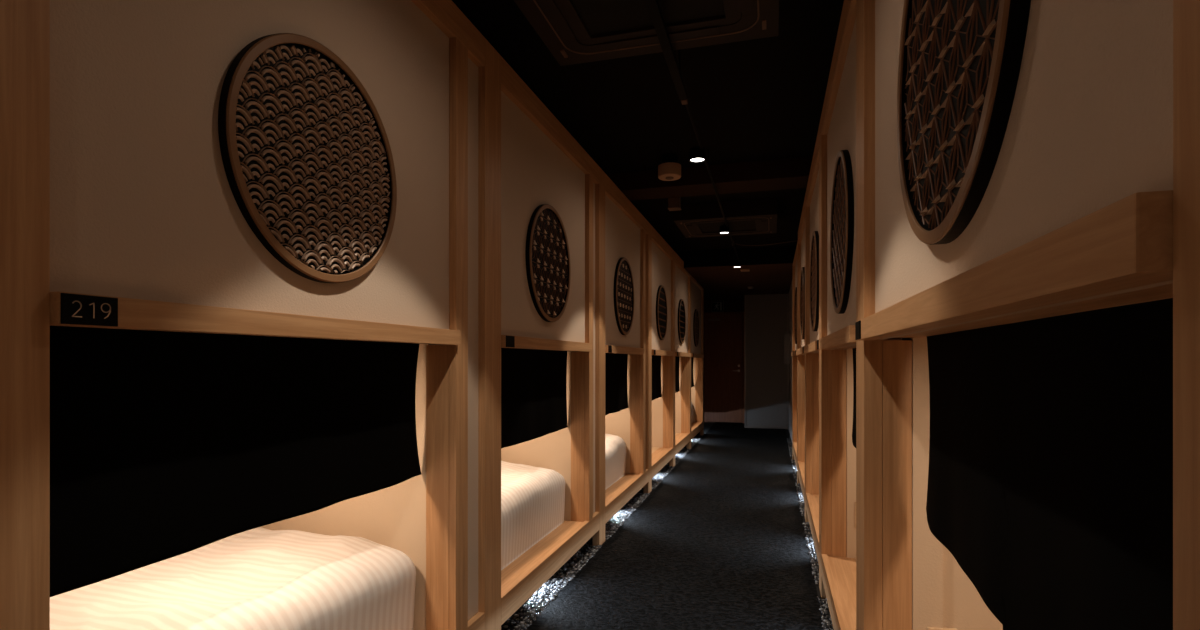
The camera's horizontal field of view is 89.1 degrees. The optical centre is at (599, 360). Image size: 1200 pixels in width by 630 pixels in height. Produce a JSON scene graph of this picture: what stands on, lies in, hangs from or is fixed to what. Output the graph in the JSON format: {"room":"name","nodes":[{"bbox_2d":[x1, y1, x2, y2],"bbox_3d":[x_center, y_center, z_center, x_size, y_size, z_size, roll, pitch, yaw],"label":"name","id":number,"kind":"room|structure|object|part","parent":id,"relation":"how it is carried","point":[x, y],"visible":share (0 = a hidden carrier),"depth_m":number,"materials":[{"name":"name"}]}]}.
{"room":"capsule hotel corridor","nodes":[
{"label":"capsule hotel corridor","id":0,"kind":"room"},
{"bbox_2d":[452,0,843,250],"bbox_3d":[0.397,-1.532,2.880,6.200,0.080,10.760,0,0,16],"label":"ceiling","id":1,"kind":"structure","parent":0,"point":[761,99],"depth_m":3.44,"materials":[{"name":"black paint"}]},
{"bbox_2d":[514,0,778,65],"bbox_3d":[0.161,-1.411,2.230,0.950,0.159,0.860,0,0,16],"label":"air conditioner","id":2,"kind":"object","parent":1,"relation":"attached to","point":[573,31],"visible":0.98,"depth_m":2.44,"materials":[{"name":"black metal"}]},
{"bbox_2d":[572,0,724,34],"bbox_3d":[0.161,-1.421,2.230,0.546,0.139,0.476,0,0,16],"label":"grille","id":3,"kind":"object","parent":2,"relation":"attached to","point":[594,17],"depth_m":2.38,"materials":[{"name":"black"}]},
{"bbox_2d":[658,154,680,180],"bbox_3d":[0.508,-1.410,4.449,0.168,0.161,0.168,0,0,16],"label":"smoke detector","id":4,"kind":"object","parent":1,"relation":"attached to","point":[669,169],"visible":1,"depth_m":4.39,"materials":[{"name":"beige plastic"}]},
{"bbox_2d":[668,197,680,210],"bbox_3d":[0.675,-1.433,5.524,0.110,0.117,0.110,0,0,16],"label":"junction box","id":5,"kind":"object","parent":1,"relation":"attached to","point":[674,204],"visible":0.9,"depth_m":5.48,"materials":[{"name":"brown metal"}]},
{"bbox_3d":[0.675,-1.378,5.524,0.110,0.008,0.110,0,0,16],"label":"box lid","id":6,"kind":"part","parent":5,"relation":"part of","materials":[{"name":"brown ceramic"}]},
{"bbox_2d":[645,0,739,261],"bbox_3d":[0.519,-1.397,3.407,0.040,0.189,9.640,0,0,16],"label":"track","id":7,"kind":"object","parent":1,"relation":"attached to","point":[653,7],"visible":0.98,"depth_m":2.71,"materials":[{"name":"black metal"}]},
{"bbox_2d":[689,146,705,162],"bbox_3d":[0.609,-1.297,3.818,0.104,0.084,0.104,0,0,16],"label":"ceiling spotlight","id":8,"kind":"object","parent":7,"relation":"attached to","point":[696,155],"visible":1,"depth_m":3.78,"materials":[{"name":"black paint"}]},
{"bbox_2d":[719,224,729,233],"bbox_3d":[1.223,-1.297,5.993,0.104,0.084,0.104,0,0,16],"label":"ceiling spotlight","id":9,"kind":"object","parent":7,"relation":"attached to","point":[723,229],"visible":0.99,"depth_m":5.96,"materials":[{"name":"black paint"}]},
{"bbox_2d":[606,156,812,200],"bbox_3d":[0.934,-1.427,4.786,6.200,0.150,0.320,0,0,16],"label":"ceiling panel","id":10,"kind":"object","parent":1,"relation":"attached to","point":[789,173],"depth_m":4.67,"materials":[{"name":"brown paint"}]},
{"bbox_2d":[674,198,776,237],"bbox_3d":[1.277,-1.411,6.113,0.950,0.159,0.860,0,0,16],"label":"air conditioner","id":11,"kind":"object","parent":1,"relation":"attached to","point":[754,216],"visible":0.93,"depth_m":5.79,"materials":[{"name":"black metal"}]},
{"bbox_2d":[698,220,755,231],"bbox_3d":[1.277,-1.421,6.113,0.546,0.139,0.476,0,0,16],"label":"grille","id":12,"kind":"object","parent":11,"relation":"attached to","point":[745,225],"depth_m":6.13,"materials":[{"name":"black metal"}]},
{"bbox_2d":[503,422,831,629],"bbox_3d":[1.040,1.308,5.162,6.200,0.060,15.500,0,0,16],"label":"floor","id":13,"kind":"structure","parent":0,"point":[720,542],"depth_m":3.99,"materials":[{"name":"black carpet"}]},
{"bbox_2d":[0,0,484,629],"bbox_3d":[-1.652,-0.028,1.962,1.995,2.636,1.748,0,0,16],"label":"capsule","id":14,"kind":"object","parent":13,"relation":"on","point":[119,209],"visible":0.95,"depth_m":1.30,"materials":[{"name":"beige"}]},
{"bbox_3d":[-0.956,-0.028,0.940,0.050,2.636,0.159,0,0,16],"label":"post","id":15,"kind":"part","parent":14,"relation":"part of","materials":[{"name":"brown wood"}]},
{"bbox_3d":[-0.876,-0.087,1.049,0.003,0.051,0.090,0,0,16],"label":"number plate","id":16,"kind":"part","parent":14,"relation":"part of","materials":[{"name":"black paint"}]},
{"bbox_2d":[50,527,415,629],"bbox_3d":[-1.731,0.845,1.941,1.798,0.418,1.339,0,0,16],"label":"bed","id":17,"kind":"object","parent":14,"relation":"on","point":[259,578],"visible":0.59,"depth_m":1.90,"materials":[{"name":"white fabric"}]},
{"bbox_3d":[-0.753,-0.643,1.714,0.020,1.163,1.441,0,0,16],"label":"panel","id":18,"kind":"part","parent":14,"relation":"part of","materials":[{"name":"beige"}]},
{"bbox_2d":[218,33,396,282],"bbox_3d":[-0.747,-0.530,1.651,0.026,0.634,0.634,0,0,16],"label":"wall medallion","id":19,"kind":"object","parent":14,"relation":"attached to","point":[307,158],"visible":1,"depth_m":1.59,"materials":[{"name":"black paint"}]},
{"bbox_3d":[-0.546,-0.089,2.356,0.030,2.271,0.094,0,0,16],"label":"post","id":20,"kind":"part","parent":14,"relation":"part of","materials":[{"name":"brown wood"}]},
{"bbox_3d":[-0.537,-0.089,2.479,0.020,2.271,0.147,0,0,16],"label":"narrow panel","id":21,"kind":"part","parent":14,"relation":"part of","materials":[{"name":"beige wood"}]},
{"bbox_3d":[-0.709,1.107,1.778,0.030,0.122,1.588,0,0,16],"label":"rail","id":22,"kind":"part","parent":14,"relation":"part of","materials":[{"name":"brown wood"}]},
{"bbox_2d":[428,38,598,629],"bbox_3d":[-1.178,-0.028,3.644,1.994,2.636,1.748,0,0,16],"label":"capsule","id":23,"kind":"object","parent":13,"relation":"on","point":[527,159],"visible":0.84,"depth_m":3.02,"materials":[{"name":"beige wood"}]},
{"bbox_3d":[-0.481,-0.028,2.622,0.050,2.636,0.159,0,0,16],"label":"post","id":24,"kind":"part","parent":23,"relation":"part of","materials":[{"name":"brown wood"}]},
{"bbox_3d":[-0.402,-0.087,2.731,0.003,0.051,0.090,0,0,16],"label":"number plate","id":25,"kind":"part","parent":23,"relation":"part of","materials":[{"name":"black paint"}]},
{"bbox_2d":[501,460,564,569],"bbox_3d":[-1.256,0.849,3.623,1.798,0.409,1.339,0,0,16],"label":"bed","id":26,"kind":"object","parent":23,"relation":"on","point":[532,498],"visible":0.06,"depth_m":3.47,"materials":[{"name":"white fabric"}]},
{"bbox_3d":[-0.349,1.066,3.368,0.140,0.024,1.346,0,0,16],"label":"sill","id":27,"kind":"part","parent":23,"relation":"part of","materials":[{"name":"brown wood"}]},
{"bbox_3d":[-0.278,-0.643,3.397,0.020,1.163,1.441,0,0,16],"label":"panel","id":28,"kind":"part","parent":23,"relation":"part of","materials":[{"name":"beige"}]},
{"bbox_2d":[525,204,570,321],"bbox_3d":[-0.272,-0.530,3.333,0.026,0.634,0.634,0,0,16],"label":"wall medallion","id":29,"kind":"object","parent":23,"relation":"attached to","point":[547,254],"visible":1,"depth_m":3.29,"materials":[{"name":"black paint"}]},
{"bbox_3d":[-0.234,1.107,3.461,0.030,0.122,1.588,0,0,16],"label":"rail","id":30,"kind":"part","parent":23,"relation":"part of","materials":[{"name":"brown wood"}]},
{"bbox_3d":[-0.071,-0.089,4.038,0.030,2.271,0.094,0,0,16],"label":"post","id":31,"kind":"part","parent":23,"relation":"part of","materials":[{"name":"brown wood"}]},
{"bbox_3d":[-0.063,-0.089,4.161,0.020,2.271,0.147,0,0,16],"label":"narrow panel","id":32,"kind":"part","parent":23,"relation":"part of","materials":[{"name":"beige wood"}]},
{"bbox_2d":[470,435,702,629],"bbox_3d":[0.266,1.280,5.686,0.344,0.027,9.929,0,0,16],"label":"pebbles","id":33,"kind":"object","parent":13,"relation":"on","point":[524,619],"visible":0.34,"depth_m":3.79,"materials":[{"name":"grey gravel"}]},
{"bbox_2d":[572,167,648,545],"bbox_3d":[-0.704,-0.028,5.327,1.994,2.636,1.748,0,0,16],"label":"capsule","id":34,"kind":"object","parent":13,"relation":"on","point":[621,229],"visible":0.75,"depth_m":4.93,"materials":[{"name":"beige wood"}]},
{"bbox_3d":[-0.007,-0.028,4.305,0.050,2.636,0.159,0,0,16],"label":"post","id":35,"kind":"part","parent":34,"relation":"part of","materials":[{"name":"brown wood"}]},
{"bbox_2d":[605,434,626,489],"bbox_3d":[-0.782,0.845,5.306,1.798,0.416,1.339,0,0,16],"label":"duvet","id":36,"kind":"object","parent":34,"relation":"on","point":[615,446],"visible":0.06,"depth_m":5.31,"materials":[{"name":"white fabric"}]},
{"bbox_2d":[605,353,628,414],"bbox_3d":[0.079,0.189,5.063,0.013,0.510,1.355,0,0,16],"label":"curtain","id":37,"kind":"object","parent":34,"relation":"hanging from","point":[616,391],"visible":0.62,"depth_m":5.26,"materials":[{"name":"black fabric"}]},
{"bbox_3d":[0.125,1.066,5.050,0.140,0.024,1.346,0,0,16],"label":"sill","id":38,"kind":"part","parent":34,"relation":"part of","materials":[{"name":"brown wood"}]},
{"bbox_3d":[0.196,-0.643,5.079,0.020,1.163,1.441,0,0,16],"label":"panel","id":39,"kind":"part","parent":34,"relation":"part of","materials":[{"name":"beige"}]},
{"bbox_2d":[613,257,633,334],"bbox_3d":[0.203,-0.530,5.016,0.026,0.634,0.634,0,0,16],"label":"wall medallion","id":40,"kind":"object","parent":34,"relation":"attached to","point":[623,291],"visible":1,"depth_m":4.98,"materials":[{"name":"black paint"}]},
{"bbox_3d":[0.240,1.107,5.143,0.030,0.122,1.588,0,0,16],"label":"rail","id":41,"kind":"part","parent":34,"relation":"part of","materials":[{"name":"brown wood"}]},
{"bbox_3d":[0.403,-0.089,5.721,0.030,2.271,0.094,0,0,16],"label":"post","id":42,"kind":"part","parent":34,"relation":"part of","materials":[{"name":"brown wood"}]},
{"bbox_3d":[0.412,-0.089,5.844,0.020,2.271,0.147,0,0,16],"label":"narrow panel","id":43,"kind":"part","parent":34,"relation":"part of","materials":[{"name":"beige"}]},
{"bbox_2d":[630,223,674,492],"bbox_3d":[-0.256,-0.028,6.915,1.994,2.636,1.553,0,0,16],"label":"capsule","id":44,"kind":"object","parent":13,"relation":"on","point":[659,255],"visible":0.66,"depth_m":6.59,"materials":[{"name":"beige wood"}]},
{"bbox_3d":[0.468,-0.028,5.987,0.050,2.636,0.159,0,0,16],"label":"post","id":45,"kind":"part","parent":44,"relation":"part of","materials":[{"name":"brown wood"}]},
{"bbox_2d":[639,354,661,399],"bbox_3d":[0.557,0.189,6.760,0.014,0.510,1.384,0,0,16],"label":"curtain","id":46,"kind":"object","parent":44,"relation":"hanging from","point":[656,359],"visible":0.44,"depth_m":7.13,"materials":[{"name":"black fabric"}]},
{"bbox_3d":[0.604,1.066,6.746,0.140,0.024,1.375,0,0,16],"label":"sill","id":47,"kind":"part","parent":44,"relation":"part of","materials":[{"name":"brown wood"}]},
{"bbox_2d":[656,285,666,339],"bbox_3d":[0.681,-0.530,6.712,0.026,0.600,0.600,0,0,16],"label":"wall medallion","id":48,"kind":"object","parent":44,"relation":"attached to","point":[661,300],"visible":1,"depth_m":6.69,"materials":[{"name":"black paint"}]},
{"bbox_3d":[0.662,-0.643,6.730,0.020,1.163,1.376,0,0,16],"label":"panel","id":49,"kind":"part","parent":44,"relation":"part of","materials":[{"name":"beige"}]},
{"bbox_3d":[0.686,1.107,6.723,0.030,0.122,1.375,0,0,16],"label":"rail","id":50,"kind":"part","parent":44,"relation":"part of","materials":[{"name":"brown wood"}]},
{"bbox_2d":[669,250,690,466],"bbox_3d":[0.163,-0.028,8.400,1.994,2.636,1.568,0,0,16],"label":"capsule","id":51,"kind":"object","parent":13,"relation":"on","point":[678,437],"visible":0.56,"depth_m":8.00,"materials":[{"name":"beige wood"}]},
{"bbox_3d":[0.884,-0.028,7.465,0.050,2.636,0.159,0,0,16],"label":"post","id":52,"kind":"part","parent":51,"relation":"part of","materials":[{"name":"brown wood"}]},
{"bbox_2d":[675,356,679,392],"bbox_3d":[0.976,0.189,8.244,0.014,0.510,1.399,0,0,16],"label":"curtain","id":53,"kind":"object","parent":51,"relation":"hanging from","point":[677,389],"visible":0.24,"depth_m":8.66,"materials":[{"name":"black fabric"}]},
{"bbox_3d":[1.022,1.066,8.231,0.140,0.024,1.390,0,0,16],"label":"sill","id":54,"kind":"part","parent":51,"relation":"part of","materials":[{"name":"brown wood"}]},
{"bbox_3d":[1.080,-0.643,8.215,0.020,1.163,1.390,0,0,16],"label":"panel","id":55,"kind":"part","parent":51,"relation":"part of","materials":[{"name":"beige"}]},
{"bbox_2d":[678,299,685,343],"bbox_3d":[1.100,-0.530,8.197,0.026,0.600,0.600,0,0,16],"label":"wall medallion","id":56,"kind":"object","parent":51,"relation":"attached to","point":[681,307],"visible":1,"depth_m":8.17,"materials":[{"name":"black paint"}]},
{"bbox_3d":[1.104,1.107,8.208,0.030,0.122,1.390,0,0,16],"label":"rail","id":57,"kind":"part","parent":51,"relation":"part of","materials":[{"name":"brown wood"}]},
{"bbox_2d":[686,275,703,448],"bbox_3d":[0.627,0.013,10.044,1.994,2.553,1.885,0,0,16],"label":"capsule","id":58,"kind":"object","parent":13,"relation":"on","point":[695,394],"visible":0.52,"depth_m":10.17,"materials":[{"name":"beige wood"}]},
{"bbox_3d":[1.305,0.013,8.957,0.050,2.553,0.159,0,0,16],"label":"post","id":59,"kind":"part","parent":58,"relation":"part of","materials":[{"name":"brown wood"}]},
{"bbox_2d":[691,357,693,386],"bbox_3d":[1.420,0.189,9.820,0.013,0.510,1.574,0,0,16],"label":"curtain","id":60,"kind":"object","parent":58,"relation":"hanging from","point":[692,379],"visible":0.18,"depth_m":10.33,"materials":[{"name":"black fabric"}]},
{"bbox_2d":[691,402,693,422],"bbox_3d":[0.559,0.844,10.063,1.797,0.419,1.558,0,0,16],"label":"duvet","id":61,"kind":"object","parent":58,"relation":"on","point":[692,405],"visible":0.02,"depth_m":10.37,"materials":[{"name":"white fabric"}]},
{"bbox_3d":[1.467,1.066,9.807,0.140,0.024,1.565,0,0,16],"label":"sill","id":62,"kind":"part","parent":58,"relation":"part of","materials":[{"name":"brown wood"}]},
{"bbox_2d":[693,309,698,346],"bbox_3d":[1.544,-0.530,9.773,0.026,0.600,0.600,0,0,16],"label":"wall medallion","id":63,"kind":"object","parent":58,"relation":"attached to","point":[696,315],"visible":1,"depth_m":9.77,"materials":[{"name":"black paint"}]},
{"bbox_3d":[1.525,-0.643,9.791,0.020,1.163,1.566,0,0,16],"label":"panel","id":64,"kind":"part","parent":58,"relation":"part of","materials":[{"name":"beige"}]},
{"bbox_3d":[1.549,1.107,9.784,0.030,0.122,1.565,0,0,16],"label":"rail","id":65,"kind":"part","parent":58,"relation":"part of","materials":[{"name":"brown wood"}]},
{"bbox_3d":[1.774,0.013,10.617,0.050,2.553,0.160,0,0,16],"label":"post","id":66,"kind":"part","parent":58,"relation":"part of","materials":[{"name":"brown wood"}]},
{"bbox_2d":[791,241,802,482],"bbox_3d":[3.237,0.014,6.942,1.994,2.552,1.714,0,0,16],"label":"capsule","id":67,"kind":"object","parent":13,"relation":"on","point":[797,360],"visible":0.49,"depth_m":6.42,"materials":[{"name":"beige wood"}]},
{"bbox_3d":[2.541,0.014,7.967,0.050,2.552,0.120,0,0,16],"label":"post","id":68,"kind":"part","parent":67,"relation":"part of","materials":[{"name":"brown wood"}]},
{"bbox_3d":[2.322,1.107,7.227,0.030,0.122,1.423,0,0,16],"label":"rail","id":69,"kind":"part","parent":67,"relation":"part of","materials":[{"name":"brown wood"}]},
{"bbox_2d":[794,287,796,343],"bbox_3d":[2.300,-0.530,7.144,0.026,0.664,0.664,0,0,16],"label":"wall medallion","id":70,"kind":"object","parent":67,"relation":"attached to","point":[795,299],"visible":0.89,"depth_m":7.34,"materials":[{"name":"black paint"}]},
{"bbox_3d":[2.346,-0.643,7.220,0.020,1.163,1.424,0,0,16],"label":"panel","id":71,"kind":"part","parent":67,"relation":"part of","materials":[{"name":"beige wood"}]},
{"bbox_3d":[2.115,0.014,6.457,0.050,2.552,0.170,0,0,16],"label":"post","id":72,"kind":"part","parent":67,"relation":"part of","materials":[{"name":"brown wood"}]},
{"bbox_2d":[795,193,811,521],"bbox_3d":[2.791,-0.028,5.359,1.994,2.636,1.612,0,0,16],"label":"capsule","id":73,"kind":"object","parent":13,"relation":"on","point":[805,467],"visible":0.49,"depth_m":4.85,"materials":[{"name":"beige wood"}]},
{"bbox_3d":[1.889,1.107,5.692,0.030,0.122,1.423,0,0,16],"label":"rail","id":74,"kind":"part","parent":73,"relation":"part of","materials":[{"name":"brown wood"}]},
{"bbox_2d":[800,267,804,338],"bbox_3d":[1.868,-0.530,5.610,0.026,0.664,0.664,0,0,16],"label":"wall medallion","id":75,"kind":"object","parent":73,"relation":"attached to","point":[802,281],"visible":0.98,"depth_m":5.67,"materials":[{"name":"black paint"}]},
{"bbox_3d":[1.913,-0.643,5.686,0.020,1.163,1.424,0,0,16],"label":"panel","id":76,"kind":"part","parent":73,"relation":"part of","materials":[{"name":"beige"}]},
{"bbox_3d":[1.971,1.066,5.669,0.140,0.024,1.423,0,0,16],"label":"sill","id":77,"kind":"part","parent":73,"relation":"part of","materials":[{"name":"brown wood"}]},
{"bbox_3d":[1.682,-0.028,4.923,0.050,2.636,0.170,0,0,16],"label":"post","id":78,"kind":"part","parent":73,"relation":"part of","materials":[{"name":"brown wood"}]},
{"bbox_2d":[787,438,833,629],"bbox_3d":[1.886,1.280,5.228,0.342,0.027,9.926,0,0,16],"label":"pebbles","id":79,"kind":"object","parent":13,"relation":"on","point":[823,608],"visible":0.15,"depth_m":4.05,"materials":[{"name":"grey gravel"}]},
{"bbox_2d":[803,118,845,598],"bbox_3d":[2.358,-0.028,3.825,1.994,2.636,1.612,0,0,16],"label":"capsule","id":80,"kind":"object","parent":13,"relation":"on","point":[818,503],"visible":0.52,"depth_m":3.31,"materials":[{"name":"beige wood"}]},
{"bbox_3d":[1.456,1.107,4.158,0.030,0.122,1.423,0,0,16],"label":"rail","id":81,"kind":"part","parent":80,"relation":"part of","materials":[{"name":"brown wood"}]},
{"bbox_2d":[810,231,818,330],"bbox_3d":[1.435,-0.530,4.076,0.026,0.664,0.664,0,0,16],"label":"wall medallion","id":82,"kind":"object","parent":80,"relation":"attached to","point":[814,256],"visible":0.99,"depth_m":4.03,"materials":[{"name":"black paint"}]},
{"bbox_3d":[1.480,-0.643,4.152,0.020,1.163,1.424,0,0,16],"label":"panel","id":83,"kind":"part","parent":80,"relation":"part of","materials":[{"name":"beige"}]},
{"bbox_3d":[1.538,1.066,4.135,0.140,0.024,1.423,0,0,16],"label":"sill","id":84,"kind":"part","parent":80,"relation":"part of","materials":[{"name":"brown wood"}]},
{"bbox_3d":[1.250,-0.028,3.389,0.050,2.636,0.170,0,0,16],"label":"post","id":85,"kind":"part","parent":80,"relation":"part of","materials":[{"name":"brown wood"}]},
{"bbox_2d":[817,0,910,629],"bbox_3d":[1.925,-0.028,2.291,1.994,2.636,1.612,0,0,16],"label":"capsule","id":86,"kind":"object","parent":13,"relation":"on","point":[852,574],"visible":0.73,"depth_m":1.94,"materials":[{"name":"beige wood"}]},
{"bbox_3d":[1.024,1.107,2.624,0.030,0.122,1.423,0,0,16],"label":"rail","id":87,"kind":"part","parent":86,"relation":"part of","materials":[{"name":"brown wood"}]},
{"bbox_3d":[1.048,-0.643,2.618,0.020,1.163,1.424,0,0,16],"label":"panel","id":88,"kind":"part","parent":86,"relation":"part of","materials":[{"name":"beige"}]},
{"bbox_2d":[830,150,853,313],"bbox_3d":[1.002,-0.530,2.542,0.026,0.664,0.664,0,0,16],"label":"wall medallion","id":89,"kind":"object","parent":86,"relation":"attached to","point":[842,201],"visible":1,"depth_m":2.47,"materials":[{"name":"black paint"}]},
{"bbox_3d":[1.106,1.066,2.601,0.140,0.024,1.423,0,0,16],"label":"sill","id":90,"kind":"part","parent":86,"relation":"part of","materials":[{"name":"brown wood"}]},
{"bbox_2d":[852,348,855,447],"bbox_3d":[1.140,0.189,2.545,0.013,0.510,1.343,0,0,16],"label":"curtain","id":91,"kind":"object","parent":86,"relation":"hanging from","point":[853,349],"visible":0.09,"depth_m":3.12,"materials":[{"name":"black fabric"}]},
{"bbox_3d":[0.817,-0.028,1.854,0.050,2.636,0.170,0,0,16],"label":"post","id":92,"kind":"part","parent":86,"relation":"part of","materials":[{"name":"brown wood"}]},
{"bbox_2d":[855,0,1199,629],"bbox_3d":[1.493,-0.028,0.757,1.994,2.636,1.612,0,0,16],"label":"capsule","id":93,"kind":"object","parent":13,"relation":"on","point":[1090,201],"visible":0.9,"depth_m":0.62,"materials":[{"name":"beige"}]},
{"bbox_3d":[0.736,-0.087,1.740,0.003,0.051,0.090,0,0,16],"label":"number plate","id":94,"kind":"part","parent":93,"relation":"part of","materials":[{"name":"black paint"}]},
{"bbox_2d":[897,0,1030,244],"bbox_3d":[0.570,-0.530,1.008,0.026,0.664,0.664,0,0,16],"label":"wall medallion","id":95,"kind":"object","parent":93,"relation":"attached to","point":[960,61],"visible":1,"depth_m":0.96,"materials":[{"name":"black paint"}]},
{"bbox_3d":[0.615,-0.643,1.083,0.020,1.163,1.424,0,0,16],"label":"panel","id":96,"kind":"part","parent":93,"relation":"part of","materials":[{"name":"beige"}]},
{"bbox_3d":[0.384,-0.028,0.320,0.050,2.636,0.170,0,0,16],"label":"post","id":97,"kind":"part","parent":93,"relation":"part of","materials":[{"name":"brown wood"}]},
{"bbox_2d":[698,300,743,422],"bbox_3d":[1.550,0.032,13.049,3.100,2.593,0.120,0,0,16],"label":"wall","id":98,"kind":"structure","parent":0,"point":[729,305],"depth_m":12.66,"materials":[{"name":"brown paint"}]},
{"bbox_2d":[711,300,723,311],"bbox_3d":[2.449,-1.135,12.698,0.250,0.243,0.064,0,0,16],"label":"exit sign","id":99,"kind":"object","parent":98,"relation":"attached to","point":[716,306],"visible":1,"depth_m":12.67,"materials":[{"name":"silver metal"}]},
{"bbox_2d":[704,312,743,422],"bbox_3d":[2.572,0.133,12.584,0.840,2.290,0.220,0,0,16],"label":"door","id":100,"kind":"structure","parent":98,"relation":"in","point":[723,331],"depth_m":12.65,"materials":[{"name":"red wood"}]},
{"bbox_2d":[684,263,792,300],"bbox_3d":[2.502,-1.419,10.347,6.200,0.307,4.725,0,0,16],"label":"ceiling","id":101,"kind":"structure","parent":0,"point":[717,282],"depth_m":9.59,"materials":[{"name":"brown paint"}]},
{"bbox_2d":[675,245,796,267],"bbox_3d":[1.859,-1.419,8.066,6.200,0.307,0.013,0,0,16],"label":"trim","id":102,"kind":"structure","parent":101,"relation":"attached to","point":[774,254],"depth_m":8.07,"materials":[{"name":"black paint"}]},
{"bbox_2d":[746,294,788,429],"bbox_3d":[4.457,0.032,11.751,3.200,2.593,1.040,0,0,16],"label":"wall","id":103,"kind":"structure","parent":0,"point":[766,314],"depth_m":11.58,"materials":[{"name":"grey paint"}]},
{"bbox_2d":[744,295,745,427],"bbox_3d":[2.781,0.006,11.682,0.028,2.543,0.027,0,0,16],"label":"trim","id":104,"kind":"structure","parent":103,"relation":"attached to","point":[744,295],"depth_m":11.67,"materials":[{"name":"silver metal"}]},
{"bbox_2d":[746,426,786,428],"bbox_3d":[3.156,1.258,11.572,0.748,0.040,0.009,0,0,16],"label":"baseboard","id":105,"kind":"structure","parent":103,"relation":"attached to","point":[770,427],"depth_m":11.56,"materials":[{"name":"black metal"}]},
{"bbox_2d":[789,282,791,440],"bbox_3d":[3.170,0.032,9.912,0.120,2.593,3.200,0,0,16],"label":"wall","id":106,"kind":"structure","parent":0,"point":[790,290],"depth_m":10.30,"materials":[{"name":"brown wood"}]},
{"bbox_2d":[784,334,789,363],"bbox_3d":[3.297,-0.207,10.759,0.092,0.530,0.500,0,0,16],"label":"wall box","id":107,"kind":"object","parent":106,"relation":"attached to","point":[786,336],"visible":0.96,"depth_m":10.52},
{"bbox_2d":[787,293,788,428],"bbox_3d":[3.526,0.006,11.447,0.028,2.543,0.049,0,0,16],"label":"trim","id":108,"kind":"structure","parent":106,"relation":"attached to","point":[787,293],"depth_m":11.42,"materials":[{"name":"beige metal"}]}
]}

